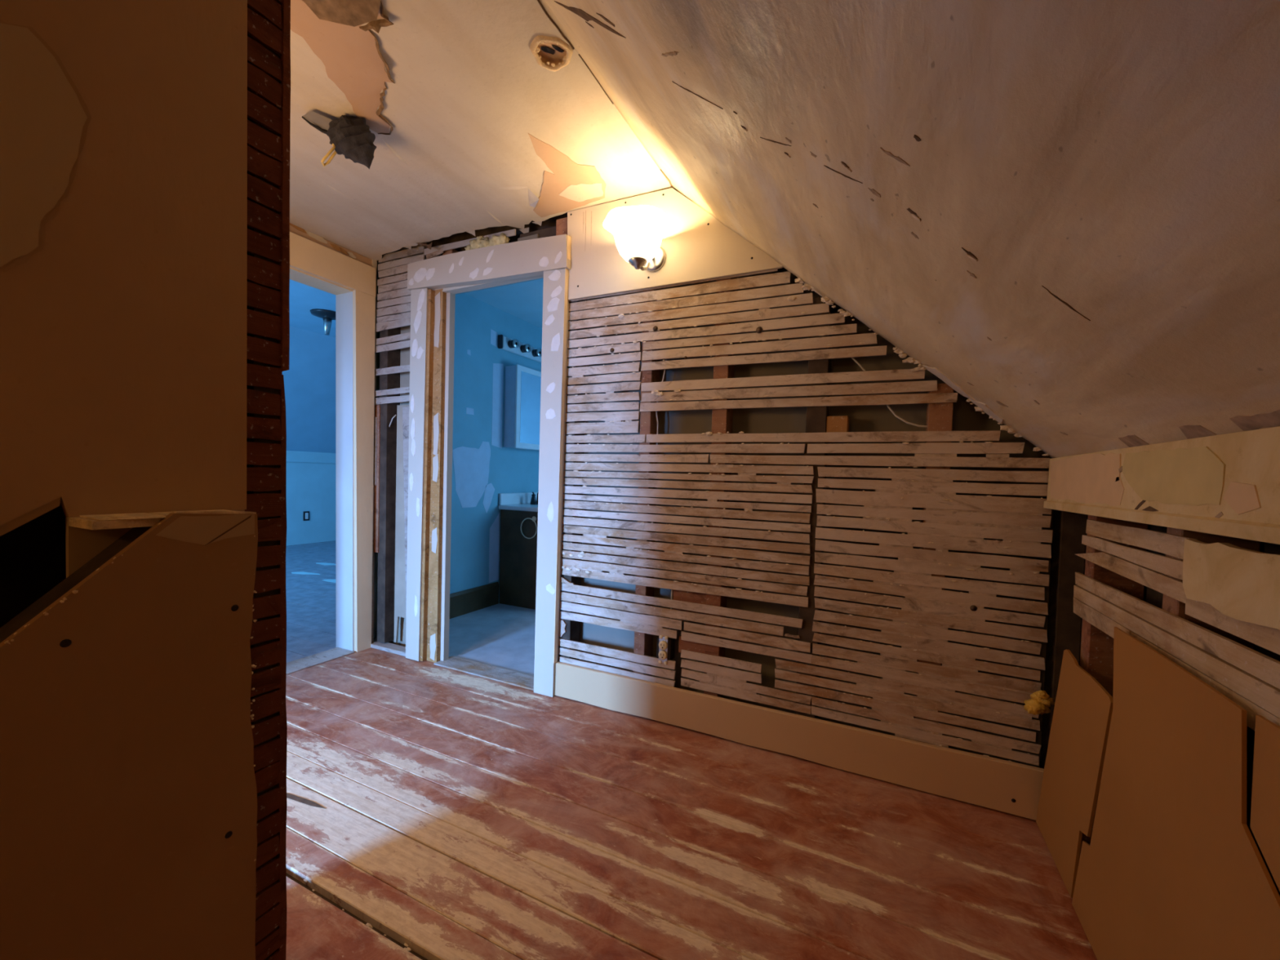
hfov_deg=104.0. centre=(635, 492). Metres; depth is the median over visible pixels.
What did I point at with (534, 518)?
towel ring
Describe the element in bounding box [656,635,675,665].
electrical outlet
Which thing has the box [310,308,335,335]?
ceiling light
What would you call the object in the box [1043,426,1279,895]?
wall
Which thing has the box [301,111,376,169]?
clump
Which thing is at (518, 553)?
vanity cabinet
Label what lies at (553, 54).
ceiling box
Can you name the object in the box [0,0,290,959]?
wall partition
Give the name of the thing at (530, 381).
mirror
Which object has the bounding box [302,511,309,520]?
bedroom outlet
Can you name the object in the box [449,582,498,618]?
baseboard
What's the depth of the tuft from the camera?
1.50 m
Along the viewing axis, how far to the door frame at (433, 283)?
2.62 m
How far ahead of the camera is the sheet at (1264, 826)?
0.65 m
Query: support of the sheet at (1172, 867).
attached to the wall at (1182, 540)
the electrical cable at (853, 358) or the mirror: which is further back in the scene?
the mirror
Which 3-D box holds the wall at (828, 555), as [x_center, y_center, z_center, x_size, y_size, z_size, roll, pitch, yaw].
[-0.001,-0.205,2.191,3.380,2.330,0.132,2,2,26]
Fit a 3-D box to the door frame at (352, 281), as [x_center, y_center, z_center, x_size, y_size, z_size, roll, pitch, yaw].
[-1.788,-0.180,2.464,0.174,2.168,1.020,2,2,26]
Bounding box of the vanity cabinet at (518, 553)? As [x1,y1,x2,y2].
[498,492,537,609]
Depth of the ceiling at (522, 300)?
3.61 m
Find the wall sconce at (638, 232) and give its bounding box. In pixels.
[602,204,675,271]
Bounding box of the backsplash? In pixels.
[498,492,537,505]
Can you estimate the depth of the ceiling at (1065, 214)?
0.68 m
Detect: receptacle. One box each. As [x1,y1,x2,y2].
[305,512,308,519]
[657,650,666,659]
[658,640,667,649]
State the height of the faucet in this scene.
0.130 m
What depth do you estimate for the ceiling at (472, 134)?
1.71 m
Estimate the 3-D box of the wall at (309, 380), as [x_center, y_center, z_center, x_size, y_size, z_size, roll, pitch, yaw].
[-3.173,-0.510,4.593,4.275,2.620,8.520,2,2,26]
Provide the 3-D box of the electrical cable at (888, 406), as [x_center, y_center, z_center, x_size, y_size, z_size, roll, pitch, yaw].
[0.958,-0.279,1.710,0.204,0.124,0.023,2,2,23]
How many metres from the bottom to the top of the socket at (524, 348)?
0.068 m
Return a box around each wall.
[282,260,379,638]
[289,222,377,296]
[370,187,1088,768]
[376,262,568,661]
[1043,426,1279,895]
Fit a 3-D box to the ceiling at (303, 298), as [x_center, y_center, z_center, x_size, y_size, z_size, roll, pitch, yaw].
[-2.659,-1.769,4.329,3.195,0.020,8.500,2,2,26]
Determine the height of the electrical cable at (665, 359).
0.410 m
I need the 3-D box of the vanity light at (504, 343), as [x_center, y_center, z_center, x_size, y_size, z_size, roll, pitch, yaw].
[-0.840,-1.161,4.175,0.100,0.104,0.800,2,2,26]
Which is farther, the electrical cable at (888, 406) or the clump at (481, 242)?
the clump at (481, 242)
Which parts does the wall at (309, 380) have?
slant panel, knee panel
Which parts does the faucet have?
handle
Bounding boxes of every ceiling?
[288,279,335,337]
[289,0,673,260]
[464,278,543,328]
[537,0,1279,457]
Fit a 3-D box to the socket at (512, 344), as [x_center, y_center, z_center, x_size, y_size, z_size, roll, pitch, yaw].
[-0.955,-1.155,3.897,0.060,0.068,0.068,2,2,26]
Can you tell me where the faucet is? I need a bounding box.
[530,491,538,504]
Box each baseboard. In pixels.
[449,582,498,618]
[554,661,1044,820]
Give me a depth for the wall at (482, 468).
3.72 m
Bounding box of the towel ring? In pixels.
[520,516,537,538]
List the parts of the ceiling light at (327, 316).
stem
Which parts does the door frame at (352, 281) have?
head casing, casing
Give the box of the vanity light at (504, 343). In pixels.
[497,334,542,363]
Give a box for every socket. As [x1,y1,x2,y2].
[507,338,519,348]
[520,343,530,352]
[532,348,542,356]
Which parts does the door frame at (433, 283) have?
casing, head casing, casing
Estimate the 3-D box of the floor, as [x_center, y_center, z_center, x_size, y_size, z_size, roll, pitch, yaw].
[-1.846,0.899,3.536,7.550,0.061,9.098,2,2,26]
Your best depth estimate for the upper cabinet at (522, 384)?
3.93 m
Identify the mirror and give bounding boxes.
[520,371,541,444]
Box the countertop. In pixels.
[498,503,537,511]
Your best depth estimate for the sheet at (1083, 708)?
1.27 m
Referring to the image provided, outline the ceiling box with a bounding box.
[529,35,573,71]
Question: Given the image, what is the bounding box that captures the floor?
[285,540,1097,959]
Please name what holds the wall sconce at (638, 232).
attached to the wall at (828, 555)
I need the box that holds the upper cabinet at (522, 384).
[503,364,541,450]
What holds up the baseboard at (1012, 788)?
attached to the wall at (828, 555)
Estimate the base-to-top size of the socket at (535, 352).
0.068 m
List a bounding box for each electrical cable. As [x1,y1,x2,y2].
[655,359,666,444]
[669,579,673,629]
[851,357,866,371]
[886,404,927,427]
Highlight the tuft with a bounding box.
[1023,690,1054,715]
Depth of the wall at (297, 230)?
2.62 m
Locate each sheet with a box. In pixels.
[1035,648,1112,897]
[1071,626,1279,959]
[1249,714,1279,891]
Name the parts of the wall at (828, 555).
drywall panel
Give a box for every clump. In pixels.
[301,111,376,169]
[464,232,510,250]

